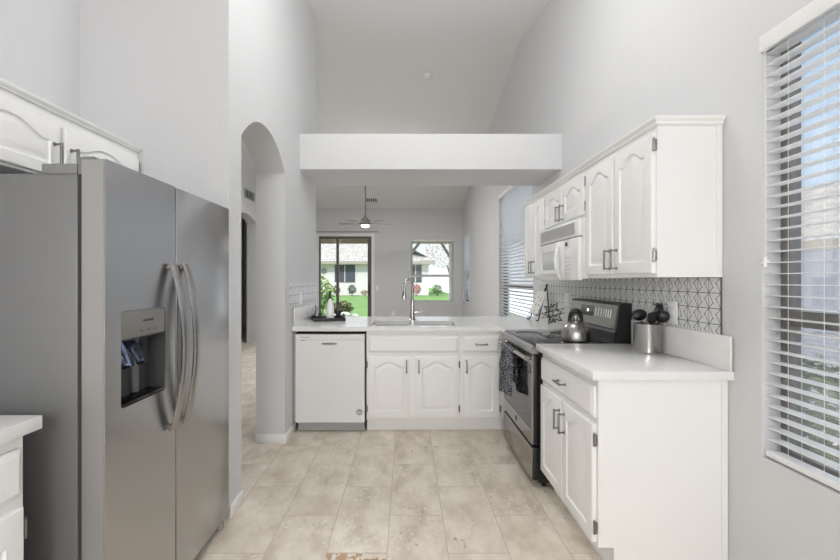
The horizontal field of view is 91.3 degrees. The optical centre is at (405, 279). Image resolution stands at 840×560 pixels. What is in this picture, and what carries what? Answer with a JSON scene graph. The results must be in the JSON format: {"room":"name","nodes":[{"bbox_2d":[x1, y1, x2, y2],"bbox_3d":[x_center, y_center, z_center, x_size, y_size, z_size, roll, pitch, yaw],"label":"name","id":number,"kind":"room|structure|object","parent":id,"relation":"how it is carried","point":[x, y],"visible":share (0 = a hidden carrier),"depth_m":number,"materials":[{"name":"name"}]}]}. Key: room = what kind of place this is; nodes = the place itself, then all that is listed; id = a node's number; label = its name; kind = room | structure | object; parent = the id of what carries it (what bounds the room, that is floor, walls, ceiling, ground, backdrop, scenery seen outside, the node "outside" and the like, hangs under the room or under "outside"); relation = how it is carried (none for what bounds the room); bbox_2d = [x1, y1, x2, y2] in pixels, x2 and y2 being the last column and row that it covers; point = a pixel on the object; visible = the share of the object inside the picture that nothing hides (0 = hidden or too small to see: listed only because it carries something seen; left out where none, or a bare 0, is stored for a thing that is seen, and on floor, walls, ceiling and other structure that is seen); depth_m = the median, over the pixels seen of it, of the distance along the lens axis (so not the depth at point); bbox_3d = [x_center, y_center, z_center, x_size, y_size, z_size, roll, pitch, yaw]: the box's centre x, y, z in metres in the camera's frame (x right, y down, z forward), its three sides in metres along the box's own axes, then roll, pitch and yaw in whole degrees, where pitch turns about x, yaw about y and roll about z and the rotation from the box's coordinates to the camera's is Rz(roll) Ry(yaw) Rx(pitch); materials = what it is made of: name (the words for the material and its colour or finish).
{"room":"kitchen","nodes":[
{"label":"kitchen","id":0,"kind":"room"},
{"bbox_2d":[0,0,79,116],"bbox_3d":[-1.880,-0.750,-0.389,0.160,4.140,5.622,0,0,0],"label":"wall","id":1,"kind":"structure","parent":0,"point":[40,39],"depth_m":2.04,"materials":[{"name":"white paint"}]},
{"bbox_2d":[0,88,139,173],"bbox_3d":[-1.610,-0.561,1.771,0.376,0.278,0.972,0,0,0],"label":"upper cabinet","id":2,"kind":"object","parent":1,"relation":"attached to","point":[32,136],"visible":0.68,"depth_m":1.64,"materials":[{"name":"white wood"}]},
{"bbox_2d":[0,77,142,152],"bbox_3d":[-1.625,-0.713,1.772,0.347,0.024,0.973,0,0,0],"label":"trim","id":3,"kind":"structure","parent":2,"relation":"attached to","point":[6,85],"depth_m":1.75,"materials":[{"name":"white wood"}]},
{"bbox_2d":[80,0,185,190],"bbox_3d":[-3.207,-0.800,2.347,3.986,4.240,0.170,0,0,0],"label":"wall","id":4,"kind":"structure","parent":0,"point":[133,52],"depth_m":2.26,"materials":[{"name":"white paint"}]},
{"bbox_2d":[241,217,243,331],"bbox_3d":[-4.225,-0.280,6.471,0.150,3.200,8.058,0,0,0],"label":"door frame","id":5,"kind":"structure","parent":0,"point":[242,219],"depth_m":10.41,"materials":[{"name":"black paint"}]},
{"bbox_2d":[241,153,255,342],"bbox_3d":[-3.240,-0.655,6.471,0.200,3.950,8.058,0,0,0],"label":"wall","id":6,"kind":"structure","parent":0,"point":[248,174],"depth_m":8.60,"materials":[{"name":"white paint"}]},
{"bbox_2d":[245,188,254,201],"bbox_3d":[-3.134,-1.700,8.220,0.011,0.190,0.500,0,0,0],"label":"air vent","id":7,"kind":"object","parent":6,"relation":"in","point":[250,195],"visible":1,"depth_m":8.22,"materials":[{"name":"grey plastic"}]},
{"bbox_2d":[186,0,315,518],"bbox_3d":[-1.091,-0.793,3.358,0.243,4.226,2.193,0,0,0],"label":"wall","id":8,"kind":"structure","parent":0,"point":[251,64],"depth_m":3.09,"materials":[{"name":"white paint"}]},
{"bbox_2d":[229,490,242,518],"bbox_3d":[-0.972,1.282,2.349,0.013,0.075,0.175,0,0,0],"label":"baseboard","id":9,"kind":"structure","parent":8,"relation":"attached to","point":[237,502],"depth_m":2.33,"materials":[{"name":"white wood"}]},
{"bbox_2d":[256,434,286,443],"bbox_3d":[-1.089,1.282,3.308,0.248,0.075,0.013,0,0,0],"label":"baseboard","id":10,"kind":"structure","parent":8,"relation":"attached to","point":[260,438],"depth_m":3.30,"materials":[{"name":"white wood"}]},
{"bbox_2d":[286,422,295,441],"bbox_3d":[-0.972,1.282,3.458,0.013,0.075,0.285,0,0,0],"label":"baseboard","id":11,"kind":"structure","parent":8,"relation":"attached to","point":[290,432],"depth_m":3.46,"materials":[{"name":"white wood"}]},
{"bbox_2d":[294,331,297,420],"bbox_3d":[-0.966,0.831,3.819,0.004,0.778,0.562,0,0,0],"label":"filler panel","id":12,"kind":"object","parent":8,"relation":"attached to","point":[295,332],"visible":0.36,"depth_m":3.54,"materials":[{"name":"white"}]},
{"bbox_2d":[244,208,461,331],"bbox_3d":[-1.802,-0.298,10.580,6.795,3.276,0.160,0,0,0],"label":"wall","id":13,"kind":"structure","parent":0,"point":[392,243],"depth_m":10.50,"materials":[{"name":"white paint"}]},
{"bbox_2d":[316,233,373,315],"bbox_3d":[-1.560,0.065,10.553,1.500,2.510,0.134,0,0,0],"label":"door","id":14,"kind":"structure","parent":13,"relation":"in","point":[370,236],"depth_m":10.54,"materials":[{"name":"white"}]},
{"bbox_2d":[316,231,378,231],"bbox_3d":[-1.510,-1.230,10.460,1.640,0.040,0.078,0,0,0],"label":"curtain rod","id":15,"kind":"object","parent":13,"relation":"attached to","point":[316,231],"visible":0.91,"depth_m":10.43,"materials":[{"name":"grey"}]},
{"bbox_2d":[411,243,452,301],"bbox_3d":[0.672,-0.237,10.595,1.083,1.603,0.050,0,0,0],"label":"window","id":16,"kind":"structure","parent":13,"relation":"in","point":[451,300],"depth_m":10.58,"materials":[{"name":"grey"}]},
{"bbox_2d":[411,239,452,276],"bbox_3d":[0.672,-0.563,10.534,1.073,0.950,0.056,0,0,0],"label":"window blind","id":17,"kind":"object","parent":16,"relation":"attached to","point":[412,240],"visible":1,"depth_m":10.52,"materials":[{"name":"white plastic"}]},
{"bbox_2d":[241,0,550,207],"bbox_3d":[-1.802,-2.167,3.650,6.795,2.107,14.020,0,0,0],"label":"ceiling","id":18,"kind":"structure","parent":0,"point":[373,57],"depth_m":5.67,"materials":[{"name":"white paint"}]},
{"bbox_2d":[339,186,391,227],"bbox_3d":[-0.862,-1.686,8.632,1.131,1.172,1.100,0,0,0],"label":"ceiling fan","id":19,"kind":"object","parent":18,"relation":"hanging from","point":[365,222],"visible":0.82,"depth_m":8.54,"materials":[{"name":"silver metal"}]},
{"bbox_2d":[364,198,378,201],"bbox_3d":[-0.840,-1.946,9.979,0.340,0.067,0.256,0,0,0],"label":"ceiling vent","id":20,"kind":"object","parent":18,"relation":"in","point":[367,199],"visible":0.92,"depth_m":9.97,"materials":[{"name":"white metal"}]},
{"bbox_2d":[423,73,432,80],"bbox_3d":[0.310,-2.870,5.800,0.139,0.057,0.136,0,0,5],"label":"smoke detector","id":21,"kind":"object","parent":18,"relation":"attached to","point":[427,76],"visible":1,"depth_m":5.78,"materials":[{"name":"white paint"}]},
{"bbox_2d":[193,332,601,559],"bbox_3d":[-1.802,1.380,3.650,6.795,0.120,14.020,0,0,0],"label":"floor","id":22,"kind":"structure","parent":0,"point":[365,494],"depth_m":2.45,"materials":[{"name":"tile"}]},
{"bbox_2d":[0,436,27,559],"bbox_3d":[-1.421,0.881,0.751,0.715,0.878,0.891,0,0,0],"label":"base cabinet","id":23,"kind":"object","parent":22,"relation":"on","point":[13,527],"visible":0.99,"depth_m":1.15,"materials":[{"name":"white wood"}]},
{"bbox_2d":[0,415,41,444],"bbox_3d":[-1.438,0.420,0.749,0.720,0.040,0.937,0,0,0],"label":"countertop","id":24,"kind":"structure","parent":23,"relation":"on","point":[12,427],"depth_m":1.16,"materials":[{"name":"white stone"}]},
{"bbox_2d":[0,156,228,559],"bbox_3d":[-1.312,0.462,1.763,0.856,1.716,0.918,0,0,0],"label":"refrigerator","id":25,"kind":"object","parent":22,"relation":"on","point":[114,277],"visible":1,"depth_m":1.35,"materials":[{"name":"grey metal"}]},
{"bbox_2d":[295,331,366,429],"bbox_3d":[-0.652,0.885,3.818,0.601,0.863,0.584,0,0,0],"label":"dishwasher","id":26,"kind":"object","parent":22,"relation":"on","point":[331,370],"visible":0.99,"depth_m":3.53,"materials":[{"name":"white"}]},
{"bbox_2d":[366,331,459,429],"bbox_3d":[0.062,0.881,3.820,0.816,0.878,0.650,0,0,0],"label":"base cabinet","id":27,"kind":"object","parent":22,"relation":"on","point":[413,377],"visible":0.99,"depth_m":3.53,"materials":[{"name":"white wood"}]},
{"bbox_2d":[292,316,563,331],"bbox_3d":[0.229,0.420,3.921,2.411,0.040,1.158,0,0,0],"label":"countertop","id":28,"kind":"structure","parent":27,"relation":"on","point":[352,323],"depth_m":3.77,"materials":[{"name":"white stone"}]},
{"bbox_2d":[293,302,316,325],"bbox_3d":[-0.964,0.321,3.985,0.012,0.156,0.910,0,0,0],"label":"backsplash","id":29,"kind":"structure","parent":28,"relation":"on","point":[301,314],"depth_m":3.83,"materials":[{"name":"stone"}]},
{"bbox_2d":[312,313,345,321],"bbox_3d":[-0.775,0.367,4.100,0.312,0.065,0.264,0,0,-16],"label":"serving tray","id":30,"kind":"object","parent":28,"relation":"on","point":[342,318],"visible":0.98,"depth_m":3.99,"materials":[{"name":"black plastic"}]},
{"bbox_2d":[312,305,321,317],"bbox_3d":[-0.890,0.324,4.124,0.089,0.135,0.076,0,0,36],"label":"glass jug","id":31,"kind":"object","parent":30,"relation":"on","point":[315,305],"visible":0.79,"depth_m":4.11,"materials":[{"name":"clear glass"}]},
{"bbox_2d":[326,298,333,317],"bbox_3d":[-0.749,0.286,4.045,0.082,0.210,0.082,0,0,0],"label":"bottle","id":32,"kind":"object","parent":30,"relation":"on","point":[330,307],"visible":0.8,"depth_m":4.02,"materials":[{"name":"white ceramic"}]},
{"bbox_2d":[336,310,340,317],"bbox_3d":[-0.681,0.345,4.117,0.052,0.091,0.052,0,0,0],"label":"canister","id":33,"kind":"object","parent":30,"relation":"on","point":[338,312],"visible":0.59,"depth_m":4.09,"materials":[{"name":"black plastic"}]},
{"bbox_2d":[402,278,422,319],"bbox_3d":[0.044,0.190,4.065,0.235,0.420,0.103,0,0,-33],"label":"faucet","id":34,"kind":"object","parent":28,"relation":"on","point":[413,312],"visible":1,"depth_m":4.08,"materials":[{"name":"silver metal"}]},
{"bbox_2d":[527,284,548,320],"bbox_3d":[1.323,0.219,4.088,0.161,0.365,0.203,0,0,-9],"label":"easel","id":35,"kind":"object","parent":28,"relation":"on","point":[546,287],"visible":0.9,"depth_m":4.04,"materials":[{"name":"black plastic"}]},
{"bbox_2d":[529,291,546,313],"bbox_3d":[1.309,0.222,4.067,0.086,0.223,0.200,0,0,-9],"label":"display card","id":36,"kind":"object","parent":35,"relation":"on","point":[539,298],"visible":1,"depth_m":4.06,"materials":[{"name":"white paper"}]},
{"bbox_2d":[541,302,563,323],"bbox_3d":[1.305,0.296,3.640,0.188,0.197,0.197,0,0,29],"label":"star","id":37,"kind":"object","parent":28,"relation":"on","point":[546,307],"visible":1,"depth_m":3.63,"materials":[{"name":"black metal"}]},
{"bbox_2d":[537,304,569,324],"bbox_3d":[1.421,0.324,3.893,0.012,0.152,1.094,0,0,0],"label":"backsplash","id":38,"kind":"structure","parent":28,"relation":"on","point":[564,317],"depth_m":3.83,"materials":[{"name":"stone"}]},
{"bbox_2d":[459,331,504,429],"bbox_3d":[0.667,0.881,3.820,0.392,0.878,0.650,0,0,0],"label":"base cabinet","id":39,"kind":"object","parent":22,"relation":"on","point":[481,400],"visible":0.9,"depth_m":3.53,"materials":[{"name":"white wood"}]},
{"bbox_2d":[498,298,631,486],"bbox_3d":[1.087,0.734,2.960,0.676,1.172,0.748,0,0,0],"label":"range","id":40,"kind":"object","parent":22,"relation":"on","point":[608,322],"visible":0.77,"depth_m":2.74,"materials":[{"name":"silver metal"}]},
{"bbox_2d":[499,341,517,396],"bbox_3d":[0.754,0.675,3.040,0.052,0.386,0.360,0,0,0],"label":"dish towel","id":41,"kind":"object","parent":40,"relation":"hanging from","point":[509,360],"visible":0.91,"depth_m":2.98,"materials":[{"name":"grey fabric"}]},
{"bbox_2d":[505,330,608,346],"bbox_3d":[1.058,0.415,2.960,0.503,0.014,0.748,0,0,0],"label":"cooktop","id":42,"kind":"object","parent":40,"relation":"in","point":[527,338],"depth_m":2.90,"materials":[{"name":"black glass"}]},
{"bbox_2d":[561,308,590,342],"bbox_3d":[1.133,0.298,2.755,0.184,0.219,0.205,0,0,-14],"label":"kettle","id":43,"kind":"object","parent":40,"relation":"on","point":[576,331],"visible":1,"depth_m":2.69,"materials":[{"name":"silver metal"}]},
{"bbox_2d":[541,354,727,559],"bbox_3d":[1.118,0.881,2.198,0.630,0.878,0.748,0,0,0],"label":"base cabinet","id":44,"kind":"object","parent":22,"relation":"on","point":[640,467],"visible":0.98,"depth_m":1.83,"materials":[{"name":"white wood"}]},
{"bbox_2d":[536,344,733,380],"bbox_3d":[1.125,0.420,2.185,0.619,0.040,0.790,0,0,0],"label":"countertop","id":45,"kind":"structure","parent":44,"relation":"on","point":[596,362],"depth_m":1.94,"materials":[{"name":"white stone"}]},
{"bbox_2d":[633,322,662,353],"bbox_3d":[1.342,0.320,2.275,0.142,0.159,0.142,0,0,0],"label":"utensil crock","id":46,"kind":"object","parent":45,"relation":"on","point":[647,338],"visible":0.91,"depth_m":2.22,"materials":[{"name":"silver metal"}]},
{"bbox_2d":[632,309,646,323],"bbox_3d":[1.322,0.277,2.299,0.098,0.228,0.042,0,0,28],"label":"serving spoon","id":47,"kind":"object","parent":46,"relation":"in","point":[639,314],"visible":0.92,"depth_m":2.29,"materials":[{"name":"black plastic"}]},
{"bbox_2d":[647,310,658,324],"bbox_3d":[1.327,0.278,2.246,0.071,0.228,0.121,0,0,0],"label":"turner","id":48,"kind":"object","parent":46,"relation":"in","point":[652,316],"visible":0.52,"depth_m":2.21,"materials":[{"name":"black plastic"}]},
{"bbox_2d":[652,303,663,324],"bbox_3d":[1.379,0.260,2.286,0.140,0.264,0.036,0,0,0],"label":"server","id":49,"kind":"object","parent":46,"relation":"in","point":[659,306],"visible":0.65,"depth_m":2.27,"materials":[{"name":"black plastic"}]},
{"bbox_2d":[656,311,669,324],"bbox_3d":[1.362,0.279,2.243,0.139,0.226,0.059,0,0,30],"label":"ladle","id":50,"kind":"object","parent":46,"relation":"in","point":[664,316],"visible":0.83,"depth_m":2.21,"materials":[{"name":"black plastic"}]},
{"bbox_2d":[631,319,731,370],"bbox_3d":[1.421,0.324,2.186,0.012,0.152,0.788,0,0,0],"label":"backsplash","id":51,"kind":"structure","parent":45,"relation":"on","point":[715,350],"depth_m":1.98,"materials":[{"name":"stone"}]},
{"bbox_2d":[300,134,561,185],"bbox_3d":[0.229,-1.185,4.111,2.413,0.326,0.658,0,0,0],"label":"beam","id":52,"kind":"structure","parent":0,"point":[325,159],"depth_m":3.78,"materials":[{"name":"white paint"}]},
{"bbox_2d":[462,0,839,559],"bbox_3d":[1.511,-0.875,3.570,0.168,4.390,13.860,0,0,0],"label":"wall","id":53,"kind":"structure","parent":0,"point":[590,73],"depth_m":1.93,"materials":[{"name":"white paint"}]},
{"bbox_2d":[463,232,469,303],"bbox_3d":[1.469,-0.268,9.775,0.056,1.620,1.038,0,0,0],"label":"window blind","id":54,"kind":"object","parent":53,"relation":"attached to","point":[466,238],"visible":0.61,"depth_m":9.81,"materials":[{"name":"white plastic"}]},
{"bbox_2d":[466,266,469,301],"bbox_3d":[1.530,-0.265,9.775,0.050,1.628,1.048,0,0,0],"label":"window","id":55,"kind":"structure","parent":53,"relation":"in","point":[467,266],"depth_m":10.26,"materials":[{"name":"grey glass"}]},
{"bbox_2d":[504,235,532,315],"bbox_3d":[1.530,-0.140,5.480,0.050,2.318,1.698,0,0,0],"label":"window","id":56,"kind":"structure","parent":53,"relation":"in","point":[505,304],"depth_m":6.29,"materials":[{"name":"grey metal"}]},
{"bbox_2d":[498,186,532,315],"bbox_3d":[1.459,-0.143,5.480,0.076,2.310,1.698,0,0,0],"label":"window blind","id":57,"kind":"object","parent":56,"relation":"attached to","point":[512,198],"visible":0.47,"depth_m":5.55,"materials":[{"name":"white plastic"}]},
{"bbox_2d":[525,194,545,278],"bbox_3d":[1.259,-0.356,3.607,0.350,0.687,0.557,0,0,0],"label":"upper cabinet","id":58,"kind":"object","parent":53,"relation":"attached to","point":[535,211],"visible":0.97,"depth_m":3.60,"materials":[{"name":"white wood"}]},
{"bbox_2d":[544,169,587,229],"bbox_3d":[1.259,-0.547,2.951,0.350,0.305,0.756,0,0,0],"label":"upper cabinet","id":59,"kind":"object","parent":53,"relation":"attached to","point":[565,203],"visible":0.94,"depth_m":2.86,"materials":[{"name":"white wood"}]},
{"bbox_2d":[540,218,619,279],"bbox_3d":[1.234,-0.195,2.949,0.398,0.394,0.742,0,0,0],"label":"microwave","id":60,"kind":"object","parent":59,"relation":"attached to","point":[563,247],"visible":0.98,"depth_m":2.80,"materials":[{"name":"white plastic"}]},
{"bbox_2d":[565,293,568,306],"bbox_3d":[1.423,0.175,3.620,0.008,0.118,0.075,0,0,0],"label":"wall outlet","id":61,"kind":"object","parent":53,"relation":"attached to","point":[566,294],"visible":1,"depth_m":3.61,"materials":[{"name":"white plastic"}]},
{"bbox_2d":[586,125,722,277],"bbox_3d":[1.259,-0.356,2.213,0.350,0.687,0.717,0,0,0],"label":"upper cabinet","id":62,"kind":"object","parent":53,"relation":"attached to","point":[654,205],"visible":1,"depth_m":1.86,"materials":[{"name":"white wood"}]},
{"bbox_2d":[523,115,725,205],"bbox_3d":[1.273,-0.719,2.873,0.320,0.036,2.077,0,0,0],"label":"trim","id":63,"kind":"structure","parent":62,"relation":"attached to","point":[656,120],"depth_m":1.98,"materials":[{"name":"white wood"}]},
{"bbox_2d":[668,301,677,323],"bbox_3d":[1.423,0.175,2.190,0.008,0.118,0.075,0,0,0],"label":"wall outlet","id":64,"kind":"object","parent":53,"relation":"attached to","point":[672,306],"visible":1,"depth_m":2.18,"materials":[{"name":"white plastic"}]},
{"bbox_2d":[781,18,838,477],"bbox_3d":[1.530,-0.133,0.952,0.050,1.692,1.401,0,0,0],"label":"window","id":65,"kind":"structure","parent":53,"relation":"in","point":[795,267],"depth_m":1.61,"materials":[{"name":"grey"}]},
{"bbox_2d":[759,0,839,491],"bbox_3d":[1.454,-0.136,0.952,0.087,1.684,1.401,0,0,0],"label":"window blind","id":66,"kind":"object","parent":65,"relation":"attached to","point":[817,14],"visible":1,"depth_m":1.50,"materials":[{"name":"white plastic"}]},
{"label":"outside","id":67,"kind":"structure","parent":0,"visible":0},
{"bbox_2d":[321,287,520,315],"bbox_3d":[-27.700,1.570,50.330,64.600,0.300,79.340,0,0,0],"label":"lawn","id":68,"kind":"structure","parent":67,"point":[360,302],"depth_m":29.86,"materials":[{"name":"green plant"}]},
{"bbox_2d":[321,276,334,314],"bbox_3d":[-3.063,0.623,14.587,1.053,1.600,1.107,0,0,0],"label":"shrub","id":69,"kind":"object","parent":68,"relation":"on","point":[326,291],"visible":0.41,"depth_m":14.53,"materials":[{"name":"green plant"}]},
{"bbox_2d":[333,300,353,313],"bbox_3d":[-2.431,1.092,15.631,0.930,0.668,0.898,0,0,0],"label":"shrub","id":70,"kind":"object","parent":68,"relation":"on","point":[346,307],"visible":0.76,"depth_m":15.46,"materials":[{"name":"green plant"}]},
{"bbox_2d":[347,284,356,295],"bbox_3d":[-4.862,0.909,36.805,0.869,1.028,0.813,0,0,0],"label":"shrub","id":71,"kind":"object","parent":68,"relation":"on","point":[350,286],"visible":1,"depth_m":36.72,"materials":[{"name":"green plant"}]},
{"bbox_2d":[321,244,434,294],"bbox_3d":[-7.150,-1.458,42.440,19.700,5.755,10.120,0,0,0],"label":"house","id":72,"kind":"structure","parent":68,"relation":"on","point":[355,272],"depth_m":38.00,"materials":[{"name":"beige paint"}]},
{"bbox_2d":[414,284,420,295],"bbox_3d":[0.915,0.888,36.620,0.948,1.070,0.837,0,0,0],"label":"shrub","id":73,"kind":"object","parent":68,"relation":"on","point":[418,286],"visible":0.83,"depth_m":36.46,"materials":[{"name":"red plant"}]},
{"bbox_2d":[432,284,442,295],"bbox_3d":[2.755,0.877,35.987,1.049,1.095,1.009,0,0,0],"label":"shrub","id":74,"kind":"object","parent":68,"relation":"on","point":[436,286],"visible":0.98,"depth_m":35.85,"materials":[{"name":"green plant"}]},
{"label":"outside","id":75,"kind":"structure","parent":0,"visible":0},
{"bbox_3d":[-0.500,1.385,11.780,11.000,0.069,2.240,0,0,0],"label":"path","id":76,"kind":"object","parent":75,"visible":0},
{"bbox_2d":[321,232,524,299],"bbox_3d":[-1.000,0.010,11.840,10.000,2.820,2.320,0,0,0],"label":"patio cover","id":77,"kind":"object","parent":76,"relation":"on","point":[323,241],"visible":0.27,"depth_m":12.86,"materials":[{"name":"beige"}]},
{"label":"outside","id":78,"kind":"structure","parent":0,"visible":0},
{"bbox_2d":[429,286,836,446],"bbox_3d":[30.797,1.570,35.000,58.405,0.300,110.000,0,0,0],"label":"terrain","id":79,"kind":"structure","parent":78,"point":[445,288],"depth_m":28.40,"materials":[{"name":"green plant"}]},
{"bbox_2d":[423,245,448,272],"bbox_3d":[4.421,-1.925,45.940,5.132,6.715,4.043,0,0,0],"label":"blossom tree","id":80,"kind":"object","parent":79,"relation":"on","point":[435,251],"visible":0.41,"depth_m":45.85,"materials":[{"name":"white plant"}]},
{"bbox_2d":[802,249,838,435],"bbox_3d":[4.000,0.570,1.300,0.200,1.699,18.600,0,0,0],"label":"wall","id":81,"kind":"structure","parent":79,"relation":"on","point":[817,266],"depth_m":3.86,"materials":[{"name":"white paint"}]},
{"bbox_2d":[802,353,838,462],"bbox_3d":[2.904,0.955,2.419,0.950,0.950,2.652,0,0,0],"label":"shrub","id":82,"kind":"object","parent":79,"relation":"on","point":[833,381],"visible":0.12,"depth_m":2.72,"materials":[{"name":"green plant"}]},
{"bbox_2d":[802,184,838,251],"bbox_3d":[13.790,-0.958,8.700,8.420,4.755,22.600,0,0,0],"label":"house","id":83,"kind":"structure","parent":79,"relation":"on","point":[831,202],"depth_m":10.91,"materials":[{"name":"grey paint"}]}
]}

